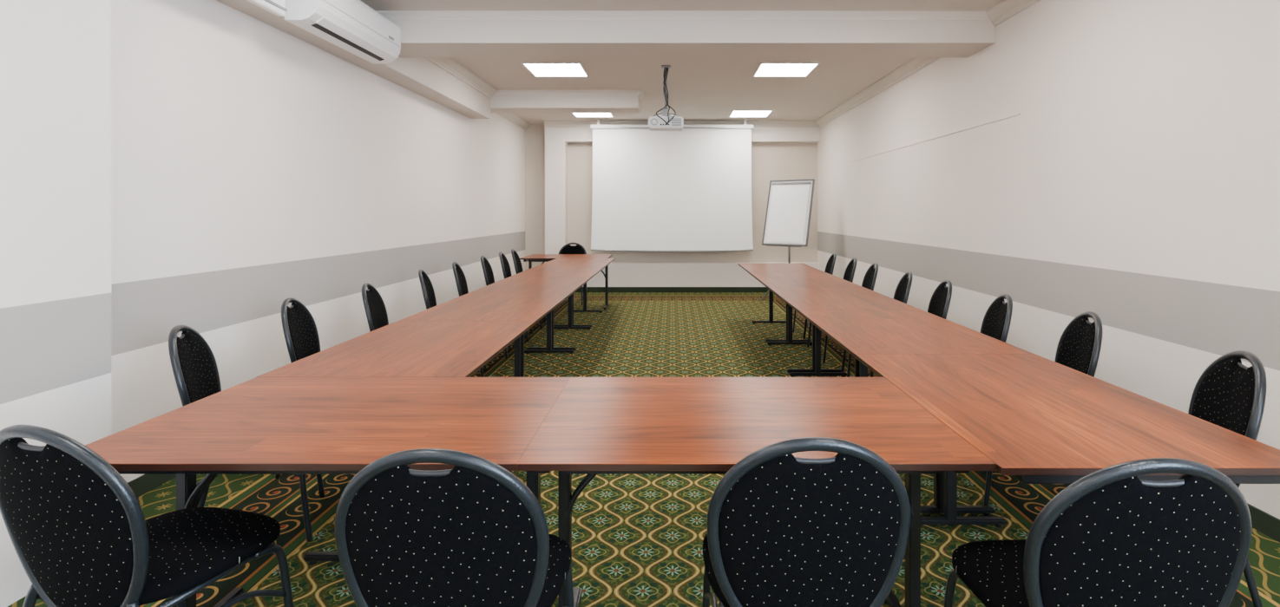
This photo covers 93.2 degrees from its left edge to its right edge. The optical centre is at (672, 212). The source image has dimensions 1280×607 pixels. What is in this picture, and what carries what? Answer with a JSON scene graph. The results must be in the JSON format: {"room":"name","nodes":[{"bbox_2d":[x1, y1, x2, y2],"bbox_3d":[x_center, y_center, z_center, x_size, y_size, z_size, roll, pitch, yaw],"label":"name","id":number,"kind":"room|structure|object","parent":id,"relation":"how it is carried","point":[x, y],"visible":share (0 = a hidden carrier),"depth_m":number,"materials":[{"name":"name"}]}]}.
{"room":"conference room","nodes":[
{"label":"conference room","id":0,"kind":"room"},
{"bbox_2d":[0,0,525,606],"bbox_3d":[-2.545,-0.095,3.900,0.470,2.930,14.200,0,0,0],"label":"wall","id":1,"kind":"structure","parent":0,"point":[205,167],"depth_m":3.27,"materials":[{"name":"paint"}]},
{"bbox_2d":[127,474,176,498],"bbox_3d":[-2.574,1.325,5.120,0.012,0.090,5.260,0,0,0],"label":"baseboard","id":2,"kind":"structure","parent":1,"relation":"attached to","point":[143,484],"depth_m":2.96,"materials":[{"name":"green carpet"}]},
{"bbox_2d":[216,0,490,118],"bbox_3d":[-2.458,-1.380,5.120,0.245,0.360,5.260,0,0,0],"label":"soffit","id":3,"kind":"structure","parent":1,"relation":"attached to","point":[420,75],"depth_m":5.54,"materials":[{"name":"paint"}]},
{"bbox_2d":[246,0,287,16],"bbox_3d":[-2.309,-1.340,3.100,0.052,0.360,0.960,0,0,0],"label":"duct cover","id":4,"kind":"object","parent":3,"relation":"attached to","point":[276,7],"visible":1,"depth_m":3.47,"materials":[{"name":"white plastic"}]},
{"bbox_2d":[284,0,400,64],"bbox_3d":[-2.227,-1.311,4.180,0.217,0.307,1.080,0,0,0],"label":"air conditioner","id":5,"kind":"object","parent":3,"relation":"attached to","point":[353,26],"visible":1,"depth_m":4.06,"materials":[{"name":"white plastic"}]},
{"bbox_2d":[311,23,384,60],"bbox_3d":[-2.218,-1.164,4.180,0.035,0.014,0.880,0,0,0],"label":"outlet","id":6,"kind":"object","parent":5,"relation":"attached to","point":[322,28],"depth_m":4.11,"materials":[{"name":"white plastic"}]},
{"bbox_2d":[425,57,497,98],"bbox_3d":[-2.285,-1.510,6.470,0.100,0.100,2.560,0,0,0],"label":"crown molding","id":7,"kind":"structure","parent":1,"relation":"attached to","point":[448,64],"depth_m":6.62,"materials":[{"name":"paint"}]},
{"bbox_2d":[495,112,531,130],"bbox_3d":[-2.550,-1.510,9.415,0.100,0.100,2.530,0,0,0],"label":"crown molding","id":8,"kind":"structure","parent":1,"relation":"attached to","point":[511,117],"depth_m":9.82,"materials":[{"name":"paint"}]},
{"bbox_2d":[494,90,637,94],"bbox_3d":[-1.387,-1.535,7.720,1.895,0.050,0.060,0,0,0],"label":"crown molding","id":9,"kind":"structure","parent":1,"relation":"attached to","point":[498,92],"depth_m":7.72,"materials":[{"name":"paint"}]},
{"bbox_2d":[376,11,989,19],"bbox_3d":[0.098,-1.535,4.710,4.865,0.050,0.060,0,0,0],"label":"ceiling beam","id":10,"kind":"structure","parent":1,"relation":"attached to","point":[389,15],"depth_m":4.71,"materials":[{"name":"paint"}]},
{"bbox_2d":[7,292,1279,606],"bbox_3d":[0.000,1.420,3.900,6.000,0.100,14.200,0,0,0],"label":"floor","id":11,"kind":"structure","parent":0,"point":[637,540],"depth_m":2.87,"materials":[{"name":"green carpet"}]},
{"bbox_2d":[0,424,293,606],"bbox_3d":[-1.362,0.921,1.577,0.449,0.903,0.525,0,0,14],"label":"chair","id":12,"kind":"object","parent":11,"relation":"on","point":[79,533],"visible":1,"depth_m":1.39,"materials":[{"name":"fabric"}]},
{"bbox_2d":[168,324,324,542],"bbox_3d":[-1.830,0.921,2.615,0.525,0.903,0.449,0,0,-24],"label":"chair","id":13,"kind":"object","parent":11,"relation":"on","point":[195,371],"visible":0.37,"depth_m":2.52,"materials":[{"name":"black fabric"}]},
{"bbox_2d":[275,297,320,479],"bbox_3d":[-1.869,0.921,3.384,0.525,0.903,0.449,0,0,-15],"label":"chair","id":14,"kind":"object","parent":11,"relation":"on","point":[299,327],"visible":0.31,"depth_m":3.32,"materials":[{"name":"black fabric"}]},
{"bbox_2d":[85,377,570,606],"bbox_3d":[-0.990,1.000,1.915,1.200,0.740,0.800,0,0,0],"label":"conference table","id":15,"kind":"object","parent":11,"relation":"on","point":[257,425],"visible":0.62,"depth_m":1.81,"materials":[{"name":"brown wood"}]},
{"bbox_2d":[361,282,388,332],"bbox_3d":[-1.798,0.921,4.080,0.525,0.903,0.449,0,0,-14],"label":"chair","id":16,"kind":"object","parent":11,"relation":"on","point":[375,309],"visible":0.33,"depth_m":4.03,"materials":[{"name":"black fabric"}]},
{"bbox_2d":[256,321,535,564],"bbox_3d":[-1.195,1.000,2.916,0.800,0.740,1.200,0,0,0],"label":"conference table","id":17,"kind":"object","parent":11,"relation":"on","point":[398,349],"visible":0.46,"depth_m":2.72,"materials":[{"name":"brown wood"}]},
{"bbox_2d":[418,269,485,377],"bbox_3d":[-1.839,0.921,5.054,0.525,0.903,0.449,0,0,-15],"label":"chair","id":18,"kind":"object","parent":11,"relation":"on","point":[427,287],"visible":0.36,"depth_m":4.98,"materials":[{"name":"black fabric"}]},
{"bbox_2d":[334,448,574,606],"bbox_3d":[-0.485,0.921,1.453,0.449,0.903,0.525,0,0,0],"label":"chair","id":19,"kind":"object","parent":11,"relation":"on","point":[472,534],"visible":1,"depth_m":1.24,"materials":[{"name":"black fabric"}]},
{"bbox_2d":[452,262,511,359],"bbox_3d":[-1.835,0.921,5.810,0.525,0.903,0.449,0,0,-11],"label":"chair","id":20,"kind":"object","parent":11,"relation":"on","point":[461,282],"visible":0.34,"depth_m":5.76,"materials":[{"name":"black fabric"}]},
{"bbox_2d":[399,293,570,377],"bbox_3d":[-1.195,1.000,4.116,0.800,0.740,1.200,0,0,0],"label":"conference table","id":21,"kind":"object","parent":11,"relation":"on","point":[469,306],"visible":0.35,"depth_m":4.01,"materials":[{"name":"brown wood"}]},
{"bbox_2d":[480,256,532,341],"bbox_3d":[-1.814,0.921,6.589,0.525,0.903,0.449,0,0,-8],"label":"chair","id":22,"kind":"object","parent":11,"relation":"on","point":[488,272],"visible":0.37,"depth_m":6.55,"materials":[{"name":"black fabric"}]},
{"bbox_2d":[498,251,545,329],"bbox_3d":[-1.813,0.921,7.275,0.525,0.903,0.449,0,0,-7],"label":"chair","id":23,"kind":"object","parent":11,"relation":"on","point":[504,263],"visible":0.35,"depth_m":7.24,"materials":[{"name":"black fabric"}]},
{"bbox_2d":[469,276,590,377],"bbox_3d":[-1.195,1.000,5.316,0.800,0.740,1.200,0,0,0],"label":"conference table","id":24,"kind":"object","parent":11,"relation":"on","point":[510,285],"visible":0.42,"depth_m":5.32,"materials":[{"name":"brown wood"}]},
{"bbox_2d":[511,249,554,315],"bbox_3d":[-1.813,0.921,7.822,0.525,0.903,0.449,0,0,-6],"label":"chair","id":25,"kind":"object","parent":11,"relation":"on","point":[518,267],"visible":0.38,"depth_m":7.80,"materials":[{"name":"black fabric"}]},
{"bbox_2d":[511,266,604,350],"bbox_3d":[-1.195,1.000,6.516,0.800,0.740,1.200,0,0,0],"label":"conference table","id":26,"kind":"object","parent":11,"relation":"on","point":[591,272],"visible":0.43,"depth_m":6.50,"materials":[{"name":"brown wood"}]},
{"bbox_2d":[519,254,612,309],"bbox_3d":[-1.500,1.000,8.717,1.200,0.740,0.800,0,0,0],"label":"conference table","id":27,"kind":"object","parent":11,"relation":"on","point":[534,258],"visible":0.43,"depth_m":8.70,"materials":[{"name":"brown wood"}]},
{"bbox_2d":[558,242,587,305],"bbox_3d":[-1.550,0.921,9.192,0.449,0.903,0.525,0,0,0],"label":"chair","id":28,"kind":"object","parent":11,"relation":"on","point":[567,249],"visible":0.25,"depth_m":9.39,"materials":[{"name":"black fabric"}]},
{"bbox_2d":[537,258,614,327],"bbox_3d":[-1.195,1.000,7.716,0.800,0.740,1.200,0,0,0],"label":"conference table","id":29,"kind":"object","parent":11,"relation":"on","point":[557,262],"visible":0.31,"depth_m":7.77,"materials":[{"name":"brown wood"}]},
{"bbox_2d":[517,377,995,606],"bbox_3d":[0.210,1.000,1.915,1.200,0.740,0.800,0,0,0],"label":"conference table","id":30,"kind":"object","parent":11,"relation":"on","point":[595,426],"visible":0.74,"depth_m":1.84,"materials":[{"name":"brown wood"}]},
{"bbox_2d":[738,263,827,341],"bbox_3d":[1.212,1.000,6.890,0.800,0.740,1.200,0,0,0],"label":"conference table","id":31,"kind":"object","parent":11,"relation":"on","point":[750,268],"visible":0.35,"depth_m":6.81,"materials":[{"name":"brown wood"}]},
{"bbox_2d":[761,178,814,301],"bbox_3d":[1.836,0.429,9.348,0.748,1.872,0.684,0,0,34],"label":"flip chart","id":32,"kind":"object","parent":11,"relation":"on","point":[787,221],"visible":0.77,"depth_m":9.22,"materials":[{"name":"white plastic"}]},
{"bbox_2d":[765,243,800,247],"bbox_3d":[1.661,0.496,9.089,0.560,0.032,0.059,0,0,34],"label":"tray","id":33,"kind":"object","parent":32,"relation":"on","point":[768,245],"depth_m":9.07,"materials":[{"name":"grey plastic"}]},
{"bbox_2d":[702,437,910,606],"bbox_3d":[0.300,0.921,1.513,0.449,0.903,0.525,0,0,0],"label":"chair","id":34,"kind":"object","parent":11,"relation":"on","point":[784,530],"visible":1,"depth_m":1.30,"materials":[{"name":"black fabric"}]},
{"bbox_2d":[750,273,862,373],"bbox_3d":[1.212,1.000,5.690,0.800,0.740,1.200,0,0,0],"label":"conference table","id":35,"kind":"object","parent":11,"relation":"on","point":[768,280],"visible":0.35,"depth_m":5.59,"materials":[{"name":"brown wood"}]},
{"bbox_2d":[792,252,836,332],"bbox_3d":[1.653,0.921,7.102,0.525,0.903,0.449,0,0,6],"label":"chair","id":36,"kind":"object","parent":11,"relation":"on","point":[830,264],"visible":0.22,"depth_m":6.98,"materials":[{"name":"black fabric"}]},
{"bbox_2d":[803,257,857,347],"bbox_3d":[1.653,0.921,6.325,0.525,0.903,0.449,0,0,7],"label":"chair","id":37,"kind":"object","parent":11,"relation":"on","point":[850,272],"visible":0.3,"depth_m":6.27,"materials":[{"name":"black fabric"}]},
{"bbox_2d":[768,287,922,377],"bbox_3d":[1.212,1.000,4.490,0.800,0.740,1.200,0,0,0],"label":"conference table","id":38,"kind":"object","parent":11,"relation":"on","point":[799,298],"visible":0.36,"depth_m":4.46,"materials":[{"name":"brown wood"}]},
{"bbox_2d":[820,262,878,363],"bbox_3d":[1.653,0.921,5.685,0.525,0.903,0.449,0,0,7],"label":"chair","id":39,"kind":"object","parent":11,"relation":"on","point":[869,278],"visible":0.28,"depth_m":5.59,"materials":[{"name":"black fabric"}]},
{"bbox_2d":[840,271,912,377],"bbox_3d":[1.635,0.921,4.840,0.525,0.903,0.449,0,0,11],"label":"chair","id":40,"kind":"object","parent":11,"relation":"on","point":[902,290],"visible":0.3,"depth_m":4.79,"materials":[{"name":"black fabric"}]},
{"bbox_2d":[870,280,951,377],"bbox_3d":[1.675,0.921,4.260,0.525,0.903,0.449,0,0,11],"label":"chair","id":41,"kind":"object","parent":11,"relation":"on","point":[940,300],"visible":0.27,"depth_m":4.22,"materials":[{"name":"black fabric"}]},
{"bbox_2d":[799,310,1033,516],"bbox_3d":[1.212,1.000,3.290,0.800,0.740,1.200,0,0,0],"label":"conference table","id":42,"kind":"object","parent":11,"relation":"on","point":[856,331],"visible":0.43,"depth_m":3.10,"materials":[{"name":"brown wood"}]},
{"bbox_2d":[979,294,1012,342],"bbox_3d":[1.678,0.921,3.530,0.525,0.903,0.449,0,0,14],"label":"chair","id":43,"kind":"object","parent":11,"relation":"on","point":[996,321],"visible":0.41,"depth_m":3.48,"materials":[{"name":"black fabric"}]},
{"bbox_2d":[968,311,1102,505],"bbox_3d":[1.740,0.921,2.917,0.525,0.903,0.449,0,0,16],"label":"chair","id":44,"kind":"object","parent":11,"relation":"on","point":[1079,347],"visible":0.37,"depth_m":2.83,"materials":[{"name":"black fabric"}]},
{"bbox_2d":[854,354,1279,528],"bbox_3d":[1.212,1.000,2.090,0.800,0.740,1.200,0,0,0],"label":"conference table","id":45,"kind":"object","parent":11,"relation":"on","point":[1040,420],"visible":0.7,"depth_m":1.86,"materials":[{"name":"brown wood"}]},
{"bbox_2d":[943,458,1251,606],"bbox_3d":[0.942,0.921,1.406,0.449,0.903,0.525,0,0,0],"label":"chair","id":46,"kind":"object","parent":11,"relation":"on","point":[1112,537],"visible":1,"depth_m":1.19,"materials":[{"name":"black fabric"}]},
{"bbox_2d":[1067,350,1266,606],"bbox_3d":[1.708,0.921,2.131,0.525,0.903,0.449,0,0,23],"label":"chair","id":47,"kind":"object","parent":11,"relation":"on","point":[1230,395],"visible":0.3,"depth_m":2.03,"materials":[{"name":"black fabric"}]},
{"bbox_2d":[525,124,820,287],"bbox_3d":[-0.035,-0.095,10.630,5.130,2.930,0.500,0,0,0],"label":"wall","id":48,"kind":"structure","parent":0,"point":[559,160],"depth_m":10.56,"materials":[{"name":"paint"}]},
{"bbox_2d":[575,287,768,292],"bbox_3d":[0.170,1.325,10.374,4.720,0.090,0.012,0,0,0],"label":"baseboard","id":49,"kind":"structure","parent":48,"relation":"attached to","point":[588,289],"depth_m":10.37,"materials":[{"name":"black wood"}]},
{"bbox_2d":[544,120,819,127],"bbox_3d":[0.170,-1.510,10.330,4.720,0.100,0.100,0,0,0],"label":"crown molding","id":50,"kind":"structure","parent":48,"relation":"attached to","point":[547,123],"depth_m":10.32,"materials":[{"name":"paint"}]},
{"bbox_2d":[360,0,1003,124],"bbox_3d":[0.000,-1.620,3.900,6.000,0.120,14.200,0,0,0],"label":"ceiling","id":51,"kind":"structure","parent":0,"point":[699,88],"depth_m":6.65,"materials":[{"name":"paint"}]},
{"bbox_2d":[520,62,589,77],"bbox_3d":[-1.260,-1.553,6.580,0.620,0.014,0.620,0,0,0],"label":"recessed light","id":52,"kind":"object","parent":51,"relation":"in","point":[537,69],"visible":1,"depth_m":6.57,"materials":[{"name":"white plastic"}]},
{"bbox_2d":[490,94,639,112],"bbox_3d":[-1.520,-1.450,7.950,2.160,0.220,0.400,0,0,0],"label":"ceiling beam","id":53,"kind":"structure","parent":51,"relation":"attached to","point":[499,103],"depth_m":7.75,"materials":[{"name":"paint"}]},
{"bbox_2d":[571,112,614,117],"bbox_3d":[-1.260,-1.553,9.500,0.620,0.014,0.620,0,0,0],"label":"recessed light","id":54,"kind":"object","parent":51,"relation":"in","point":[576,114],"visible":0.59,"depth_m":9.60,"materials":[{"name":"white plastic"}]},
{"bbox_2d":[637,91,643,100],"bbox_3d":[-0.410,-1.535,7.950,0.060,0.050,0.400,0,0,0],"label":"crown molding","id":55,"kind":"structure","parent":51,"relation":"attached to","point":[640,94],"depth_m":7.89,"materials":[{"name":"paint"}]},
{"bbox_2d":[648,65,683,131],"bbox_3d":[-0.070,-1.222,6.460,0.370,0.675,0.365,0,0,0],"label":"ceiling projector","id":56,"kind":"object","parent":51,"relation":"hanging from","point":[666,122],"visible":1,"depth_m":6.33,"materials":[{"name":"white plastic"}]},
{"bbox_2d":[590,119,753,251],"bbox_3d":[-0.010,-0.448,10.259,2.731,2.223,0.244,0,0,0],"label":"projection screen","id":57,"kind":"object","parent":51,"relation":"hanging from","point":[689,189],"visible":0.99,"depth_m":10.18,"materials":[{"name":"fabric"}]},
{"bbox_2d":[389,19,995,57],"bbox_3d":[0.098,-1.445,4.965,4.865,0.230,0.450,0,0,0],"label":"ceiling beam","id":58,"kind":"structure","parent":51,"relation":"attached to","point":[419,38],"depth_m":4.74,"materials":[{"name":"paint"}]},
{"bbox_2d":[728,110,773,117],"bbox_3d":[1.220,-1.553,9.500,0.620,0.014,0.620,0,0,0],"label":"recessed light","id":59,"kind":"object","parent":51,"relation":"in","point":[734,113],"visible":1,"depth_m":9.43,"materials":[{"name":"white plastic"}]},
{"bbox_2d":[752,62,820,77],"bbox_3d":[1.220,-1.553,6.580,0.620,0.014,0.620,0,0,0],"label":"recessed light","id":60,"kind":"object","parent":51,"relation":"in","point":[764,69],"visible":1,"depth_m":6.57,"materials":[{"name":"white plastic"}]},
{"bbox_2d":[817,0,1279,519],"bbox_3d":[2.626,-0.095,3.900,0.208,2.930,14.200,0,0,0],"label":"wall","id":61,"kind":"structure","parent":0,"point":[1118,161],"depth_m":3.60,"materials":[{"name":"paint"}]},
{"bbox_2d":[815,57,940,127],"bbox_3d":[2.480,-1.510,7.785,0.100,0.100,5.190,0,0,0],"label":"crown molding","id":62,"kind":"structure","parent":61,"relation":"attached to","point":[915,64],"depth_m":7.22,"materials":[{"name":"paint"}]},
{"bbox_2d":[985,0,1040,26],"bbox_3d":[2.480,-1.510,0.870,0.100,0.100,7.740,0,0,0],"label":"crown molding","id":63,"kind":"structure","parent":61,"relation":"attached to","point":[1005,9],"depth_m":4.49,"materials":[{"name":"paint"}]},
{"bbox_2d":[1247,503,1279,543],"bbox_3d":[2.524,1.325,3.684,0.012,0.090,13.368,0,0,0],"label":"baseboard","id":64,"kind":"structure","parent":61,"relation":"attached to","point":[1262,521],"depth_m":2.57,"materials":[{"name":"green carpet"}]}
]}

